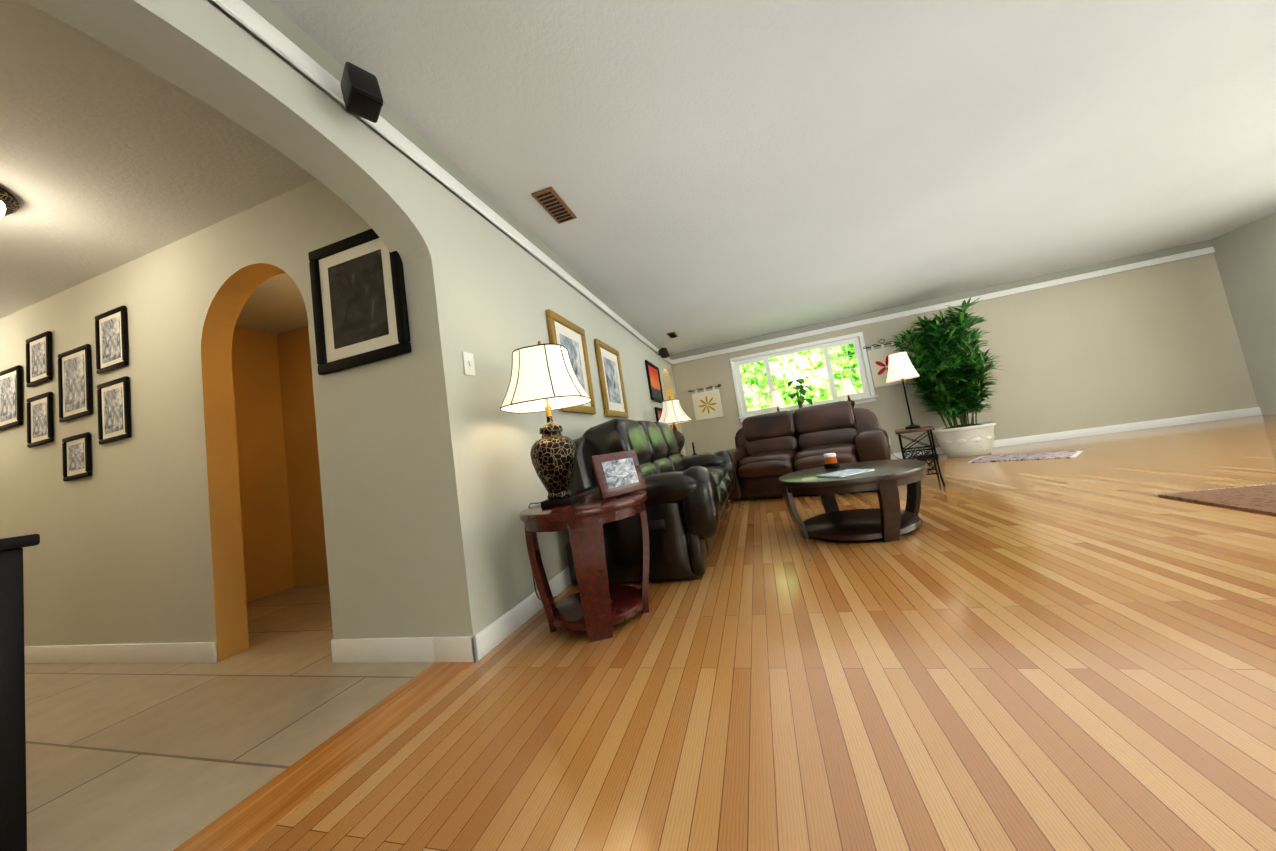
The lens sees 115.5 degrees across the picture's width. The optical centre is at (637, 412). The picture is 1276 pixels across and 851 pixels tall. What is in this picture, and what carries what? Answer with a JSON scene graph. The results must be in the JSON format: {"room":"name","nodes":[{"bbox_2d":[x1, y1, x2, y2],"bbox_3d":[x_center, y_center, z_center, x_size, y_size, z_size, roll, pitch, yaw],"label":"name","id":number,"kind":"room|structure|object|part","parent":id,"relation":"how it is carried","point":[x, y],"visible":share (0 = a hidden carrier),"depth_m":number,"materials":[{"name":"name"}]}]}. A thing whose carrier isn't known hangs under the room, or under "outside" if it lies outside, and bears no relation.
{"room":"living room","nodes":[
{"label":"living room","id":0,"kind":"room"},
{"bbox_2d":[0,179,434,661],"bbox_3d":[-3.883,0.405,2.744,6.000,2.420,0.140,-10,-5,16],"label":"wall","id":1,"kind":"structure","parent":0,"point":[139,531],"depth_m":2.32,"materials":[{"name":"beige paint"}]},
{"bbox_2d":[0,365,22,430],"bbox_3d":[-4.450,-0.099,2.846,0.320,0.420,0.020,-10,-5,16],"label":"picture","id":2,"kind":"object","parent":1,"relation":"attached to","point":[11,410],"visible":0.98,"depth_m":2.83,"materials":[{"name":"black wood"}]},
{"bbox_2d":[26,331,51,386],"bbox_3d":[-4.100,-0.363,2.756,0.280,0.340,0.020,-10,-5,16],"label":"framed picture","id":3,"kind":"object","parent":1,"relation":"attached to","point":[39,359],"visible":0.98,"depth_m":2.75,"materials":[{"name":"black wood"}]},
{"bbox_2d":[26,392,53,447],"bbox_3d":[-4.037,0.051,2.719,0.280,0.340,0.020,-10,-5,16],"label":"framed picture","id":4,"kind":"object","parent":1,"relation":"attached to","point":[40,429],"visible":1,"depth_m":2.71,"materials":[{"name":"black wood"}]},
{"bbox_2d":[58,344,92,421],"bbox_3d":[-3.665,-0.188,2.621,0.340,0.460,0.020,-10,-5,16],"label":"framed picture","id":5,"kind":"object","parent":1,"relation":"attached to","point":[74,383],"visible":1,"depth_m":2.61,"materials":[{"name":"black wood"}]},
{"bbox_2d":[62,432,91,480],"bbox_3d":[-3.593,0.285,2.578,0.280,0.280,0.020,-10,-5,16],"label":"picture","id":6,"kind":"object","parent":1,"relation":"attached to","point":[76,453],"visible":0.98,"depth_m":2.57,"materials":[{"name":"black wood"}]},
{"bbox_2d":[95,306,127,373],"bbox_3d":[-3.306,-0.454,2.528,0.300,0.380,0.020,-10,-5,16],"label":"framed picture","id":7,"kind":"object","parent":1,"relation":"attached to","point":[111,339],"visible":0.98,"depth_m":2.52,"materials":[{"name":"black wood"}]},
{"bbox_2d":[97,376,130,444],"bbox_3d":[-3.239,-0.011,2.488,0.300,0.380,0.020,-10,-5,16],"label":"framed picture","id":8,"kind":"object","parent":1,"relation":"attached to","point":[113,406],"visible":0.98,"depth_m":2.48,"materials":[{"name":"black wood"}]},
{"bbox_2d":[24,642,216,662],"bbox_3d":[-4.414,1.663,2.761,4.560,0.105,0.014,-10,-5,16],"label":"baseboard","id":9,"kind":"structure","parent":1,"relation":"attached to","point":[186,652],"depth_m":2.35,"materials":[{"name":"white wood"}]},
{"bbox_2d":[308,229,411,374],"bbox_3d":[-1.364,-0.547,1.959,0.560,0.640,0.030,-10,-5,16],"label":"framed picture","id":10,"kind":"object","parent":1,"relation":"attached to","point":[360,311],"visible":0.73,"depth_m":1.95,"materials":[{"name":"black wood"}]},
{"bbox_2d":[331,637,434,662],"bbox_3d":[-1.171,1.086,1.839,0.600,0.105,0.014,-10,-5,16],"label":"baseboard","id":11,"kind":"structure","parent":1,"relation":"attached to","point":[395,650],"depth_m":1.83,"materials":[{"name":"white wood"}]},
{"bbox_2d":[25,584,432,850],"bbox_3d":[-3.809,1.643,2.415,6.100,0.100,3.060,-10,-5,16],"label":"floor","id":12,"kind":"structure","parent":0,"point":[146,756],"depth_m":1.53,"materials":[{"name":"beige tile"}]},
{"bbox_2d":[0,534,39,850],"bbox_3d":[-2.143,0.796,0.903,1.160,0.800,0.580,-10,-5,16],"label":"table","id":13,"kind":"object","parent":12,"relation":"on","point":[13,820],"visible":1,"depth_m":0.99,"materials":[{"name":"black wood"}]},
{"bbox_2d":[231,327,294,601],"bbox_3d":[-3.575,0.406,3.269,0.060,2.420,1.200,-10,-5,16],"label":"wall","id":14,"kind":"structure","parent":0,"point":[283,533],"depth_m":3.66,"materials":[{"name":"orange paint"}]},
{"bbox_2d":[275,325,328,585],"bbox_3d":[-2.017,0.190,3.506,3.000,2.420,0.070,-10,-5,16],"label":"wall","id":15,"kind":"structure","parent":0,"point":[296,393],"depth_m":3.79,"materials":[{"name":"orange paint"}]},
{"bbox_2d":[173,662,472,850],"bbox_3d":[-0.985,1.085,1.010,0.200,0.104,1.500,-10,-5,16],"label":"threshold","id":16,"kind":"object","parent":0,"point":[250,820],"visible":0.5,"depth_m":1.17,"materials":[{"name":"brown wood"}]},
{"bbox_2d":[22,0,685,636],"bbox_3d":[-0.694,-0.079,2.762,0.200,2.420,10.200,-10,-5,16],"label":"wall","id":17,"kind":"structure","parent":0,"point":[484,290],"depth_m":1.85,"materials":[{"name":"beige paint"}]},
{"bbox_2d":[340,62,382,122],"bbox_3d":[-1.030,-1.168,1.492,0.190,0.162,0.100,-13,-7,40],"label":"speaker","id":18,"kind":"object","parent":17,"relation":"attached to","point":[361,93],"visible":1,"depth_m":1.45,"materials":[{"name":"black plastic"}]},
{"bbox_2d":[462,351,475,375],"bbox_3d":[-0.830,-0.240,1.985,0.013,0.115,0.075,-10,-5,16],"label":"switch plate","id":19,"kind":"object","parent":17,"relation":"attached to","point":[468,363],"visible":1,"depth_m":1.98,"materials":[{"name":"white plastic"}]},
{"bbox_2d":[546,309,595,414],"bbox_3d":[-0.508,-0.361,3.148,0.035,0.740,0.620,-10,-5,16],"label":"picture","id":20,"kind":"object","parent":17,"relation":"attached to","point":[568,335],"visible":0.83,"depth_m":3.21,"materials":[{"name":"brown"}]},
{"bbox_2d":[594,339,628,417],"bbox_3d":[-0.254,-0.312,4.010,0.035,0.730,0.630,-10,-5,16],"label":"picture","id":21,"kind":"object","parent":17,"relation":"attached to","point":[611,382],"visible":1,"depth_m":3.96,"materials":[{"name":"brown"}]},
{"bbox_2d":[645,360,663,402],"bbox_3d":[0.249,-0.429,5.860,0.030,0.560,0.720,-10,-5,16],"label":"framed picture","id":22,"kind":"object","parent":17,"relation":"attached to","point":[654,383],"visible":0.94,"depth_m":5.82,"materials":[{"name":"orange paper"}]},
{"bbox_2d":[655,407,661,421],"bbox_3d":[0.354,0.155,5.865,0.030,0.440,0.560,-10,-5,16],"label":"framed picture","id":23,"kind":"object","parent":17,"relation":"attached to","point":[658,411],"visible":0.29,"depth_m":5.65,"materials":[{"name":"black wood"}]},
{"bbox_2d":[658,348,668,357],"bbox_3d":[0.400,-0.941,6.409,0.100,0.162,0.190,-4,-7,-39],"label":"speaker","id":24,"kind":"object","parent":17,"relation":"attached to","point":[663,353],"visible":0.9,"depth_m":6.36,"materials":[{"name":"black plastic"}]},
{"bbox_2d":[243,0,682,453],"bbox_3d":[-0.737,-0.270,2.679,0.188,2.045,10.000,-10,-5,16],"label":"wall","id":25,"kind":"structure","parent":0,"point":[281,22],"depth_m":1.92,"materials":[{"name":"beige paint"}]},
{"bbox_2d":[207,0,674,363],"bbox_3d":[-0.773,-1.153,2.730,0.030,0.085,10.000,-10,-5,16],"label":"trim","id":26,"kind":"structure","parent":25,"relation":"attached to","point":[247,18],"depth_m":1.72,"materials":[{"name":"white wood"}]},
{"bbox_2d":[461,567,570,662],"bbox_3d":[0.126,1.129,4.491,0.016,0.105,5.836,-10,-5,16],"label":"baseboard","id":27,"kind":"structure","parent":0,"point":[479,645],"depth_m":1.92,"materials":[{"name":"white wood"}]},
{"bbox_2d":[0,0,1275,354],"bbox_3d":[-0.154,-1.468,2.563,14.200,0.120,10.400,-10,-5,16],"label":"ceiling","id":28,"kind":"structure","parent":0,"point":[714,172],"depth_m":2.22,"materials":[{"name":"white paint"}]},
{"bbox_2d":[0,187,18,217],"bbox_3d":[-3.129,-0.954,1.793,0.410,0.138,0.410,-10,-5,16],"label":"ceiling light","id":29,"kind":"object","parent":28,"relation":"attached to","point":[9,204],"visible":1,"depth_m":1.92,"materials":[{"name":"brown metal"}]},
{"bbox_2d":[531,187,576,223],"bbox_3d":[-0.537,-1.334,2.617,0.140,0.020,0.360,-10,-5,16],"label":"ceiling vent","id":30,"kind":"object","parent":28,"relation":"in","point":[550,201],"visible":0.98,"depth_m":2.59,"materials":[{"name":"brown metal"}]},
{"bbox_2d":[667,332,677,337],"bbox_3d":[0.526,-1.176,6.147,0.120,0.020,0.300,-10,-5,16],"label":"ceiling vent","id":31,"kind":"object","parent":28,"relation":"in","point":[672,334],"visible":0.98,"depth_m":6.11,"materials":[{"name":"brown metal"}]},
{"bbox_2d":[245,414,1275,850],"bbox_3d":[3.164,0.500,1.502,7.600,0.100,10.000,-10,-5,16],"label":"floor","id":32,"kind":"structure","parent":0,"point":[1069,654],"depth_m":1.16,"materials":[{"name":"brown wood"}]},
{"bbox_2d":[519,490,648,641],"bbox_3d":[-0.225,0.719,1.983,0.630,0.570,0.630,-9,-5,3],"label":"end table","id":33,"kind":"object","parent":32,"relation":"on","point":[592,610],"visible":1,"depth_m":1.76,"materials":[{"name":"brown wood"}]},
{"bbox_2d":[500,341,591,599],"bbox_3d":[-0.418,0.327,2.086,0.483,1.400,0.584,-9,-5,6],"label":"lamp","id":34,"kind":"object","parent":33,"relation":"on","point":[543,378],"depth_m":1.94,"materials":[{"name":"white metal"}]},
{"bbox_3d":[-0.465,0.764,2.219,0.188,0.576,0.238,-10,-5,16],"label":"lamp cord","id":35,"kind":"part","parent":34,"relation":"part of","materials":[{"name":"white plastic"}]},
{"bbox_2d":[590,450,645,499],"bbox_3d":[-0.110,0.298,1.963,0.270,0.204,0.117,-4,-7,-42],"label":"framed picture","id":36,"kind":"object","parent":33,"relation":"on","point":[618,473],"visible":1,"depth_m":1.92,"materials":[{"name":"brown wood"}]},
{"bbox_2d":[566,418,735,585],"bbox_3d":[0.252,0.544,3.426,1.005,1.008,2.264,-10,-5,16],"label":"sofa","id":37,"kind":"object","parent":32,"relation":"on","point":[686,504],"visible":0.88,"depth_m":2.36,"materials":[{"name":"leather"}]},
{"bbox_2d":[714,401,890,499],"bbox_3d":[1.880,0.436,4.716,1.824,0.964,1.002,-12,-6,31],"label":"loveseat","id":38,"kind":"object","parent":32,"relation":"on","point":[768,451],"visible":0.6,"depth_m":4.58,"materials":[{"name":"brown leather"}]},
{"bbox_2d":[778,459,927,542],"bbox_3d":[1.516,0.612,2.834,1.000,0.418,0.910,-6,-6,-30],"label":"coffee table","id":39,"kind":"object","parent":32,"relation":"on","point":[888,520],"visible":0.92,"depth_m":2.61,"materials":[{"name":"brown wood"}]},
{"bbox_2d":[823,453,839,468],"bbox_3d":[1.490,0.373,3.114,0.110,0.108,0.110,-10,-5,16],"label":"coasters","id":40,"kind":"object","parent":39,"relation":"on","point":[830,459],"visible":1,"depth_m":3.08,"materials":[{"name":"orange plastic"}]},
{"bbox_2d":[817,469,873,477],"bbox_3d":[1.366,0.400,2.659,0.280,0.010,0.210,-7,-5,-19],"label":"magazine","id":41,"kind":"object","parent":39,"relation":"on","point":[843,473],"visible":1,"depth_m":2.62,"materials":[{"name":"white paper"}]},
{"bbox_2d":[889,445,937,458],"bbox_3d":[4.216,0.563,6.191,0.514,0.304,0.372,-10,-5,16],"label":"router","id":42,"kind":"object","parent":32,"relation":"on","point":[918,455],"visible":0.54,"depth_m":6.01,"materials":[{"name":"black plastic"}]},
{"bbox_2d":[895,426,944,485],"bbox_3d":[2.858,0.445,4.097,0.320,0.568,0.464,-12,-6,31],"label":"side table","id":43,"kind":"object","parent":32,"relation":"on","point":[927,429],"visible":0.62,"depth_m":3.99,"materials":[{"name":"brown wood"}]},
{"bbox_2d":[886,352,920,428],"bbox_3d":[2.755,-0.232,4.158,0.296,0.805,0.296,-12,-6,31],"label":"lamp","id":44,"kind":"object","parent":43,"relation":"on","point":[901,367],"visible":1,"depth_m":4.10,"materials":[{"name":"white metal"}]},
{"bbox_2d":[890,297,1008,456],"bbox_3d":[4.382,-0.451,5.747,1.212,2.165,1.097,-10,-5,16],"label":"bamboo plant","id":45,"kind":"object","parent":32,"relation":"on","point":[950,377],"visible":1,"depth_m":5.59,"materials":[{"name":"green plant"}]},
{"bbox_2d":[968,450,1082,462],"bbox_3d":[4.578,0.526,4.790,0.550,0.012,0.931,-5,-6,-36],"label":"rug","id":46,"kind":"object","parent":32,"relation":"on","point":[1040,455],"visible":1,"depth_m":4.71,"materials":[{"name":"white fabric"}]},
{"bbox_2d":[1154,484,1275,514],"bbox_3d":[3.481,0.427,1.867,0.800,0.014,1.251,-10,-5,16],"label":"rug","id":47,"kind":"object","parent":32,"relation":"on","point":[1259,498],"visible":1,"depth_m":2.27,"materials":[{"name":"brown fabric"}]},
{"bbox_3d":[2.901,0.557,6.514,1.360,0.760,0.422,-10,-5,16],"label":"console table","id":48,"kind":"object","parent":32,"relation":"on","visible":0},
{"bbox_2d":[769,388,785,411],"bbox_3d":[2.310,-0.075,6.649,0.270,0.683,0.270,-10,-5,16],"label":"light","id":49,"kind":"object","parent":48,"relation":"on","point":[777,401],"visible":0.77,"depth_m":6.59,"materials":[{"name":"white fabric"}]},
{"bbox_2d":[788,376,812,407],"bbox_3d":[2.682,-0.180,6.593,0.372,0.770,0.466,-10,-5,16],"label":"potted plant","id":50,"kind":"object","parent":48,"relation":"on","point":[801,399],"visible":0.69,"depth_m":6.55,"materials":[{"name":"green plant"}]},
{"bbox_2d":[839,375,857,407],"bbox_3d":[3.325,-0.255,6.361,0.270,0.683,0.270,-10,-5,16],"label":"light","id":51,"kind":"object","parent":48,"relation":"on","point":[847,388],"visible":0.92,"depth_m":6.30,"materials":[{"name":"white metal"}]},
{"bbox_3d":[0.622,0.838,4.890,0.560,0.600,0.560,-10,-5,16],"label":"end table","id":52,"kind":"object","parent":32,"relation":"on","visible":0},
{"bbox_2d":[658,396,692,456],"bbox_3d":[0.443,0.173,4.899,0.458,0.763,0.458,-10,-5,16],"label":"lamp","id":53,"kind":"object","parent":52,"relation":"on","point":[673,413],"visible":0.77,"depth_m":4.81,"materials":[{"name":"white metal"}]},
{"bbox_2d":[692,442,696,454],"bbox_3d":[0.694,0.451,5.012,0.050,0.160,0.060,-10,-5,16],"label":"remote","id":54,"kind":"object","parent":52,"relation":"on","point":[694,453],"visible":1,"depth_m":4.99,"materials":[{"name":"black plastic"}]},
{"bbox_2d":[671,240,1257,455],"bbox_3d":[4.404,-0.516,6.501,7.600,2.420,0.208,-10,-5,16],"label":"wall","id":55,"kind":"structure","parent":0,"point":[1154,342],"depth_m":5.84,"materials":[{"name":"beige paint"}]},
{"bbox_2d":[688,384,723,420],"bbox_3d":[1.250,-0.175,7.287,0.607,0.583,0.020,-10,-5,16],"label":"quilt","id":56,"kind":"object","parent":55,"relation":"attached to","point":[707,404],"visible":0.98,"depth_m":7.28,"materials":[{"name":"white fabric"}]},
{"bbox_2d":[730,332,878,421],"bbox_3d":[2.763,-0.575,6.904,2.230,1.160,0.180,-10,-5,16],"label":"window","id":57,"kind":"structure","parent":55,"relation":"in","point":[864,396],"depth_m":6.85,"materials":[{"name":"white"}]},
{"bbox_2d":[863,339,906,387],"bbox_3d":[4.006,-0.813,6.510,0.567,0.767,0.020,-10,-5,16],"label":"quilt","id":58,"kind":"object","parent":55,"relation":"attached to","point":[878,360],"visible":0.75,"depth_m":6.53,"materials":[{"name":"white fabric"}]},
{"bbox_2d":[675,247,1215,363],"bbox_3d":[4.232,-1.575,6.484,7.560,0.085,0.030,-10,-5,16],"label":"trim","id":59,"kind":"structure","parent":55,"relation":"attached to","point":[1208,250],"depth_m":6.24,"materials":[{"name":"white wood"}]},
{"bbox_2d":[891,407,1261,459],"bbox_3d":[4.549,0.619,6.298,7.600,0.105,0.016,-10,-5,16],"label":"baseboard","id":60,"kind":"structure","parent":55,"relation":"attached to","point":[1254,411],"depth_m":5.65,"materials":[{"name":"white wood"}]},
{"bbox_2d":[1211,212,1275,414],"bbox_3d":[6.673,-1.398,0.563,0.200,2.420,10.000,-10,-5,16],"label":"wall","id":61,"kind":"structure","parent":0,"point":[1245,256],"depth_m":5.16,"materials":[{"name":"beige paint"}]},
{"label":"outside","id":62,"kind":"structure","parent":0,"visible":0},
{"bbox_2d":[739,343,862,410],"bbox_3d":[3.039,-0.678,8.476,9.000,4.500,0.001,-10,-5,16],"label":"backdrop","id":63,"kind":"structure","parent":62,"point":[786,369],"depth_m":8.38,"materials":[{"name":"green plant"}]}
]}

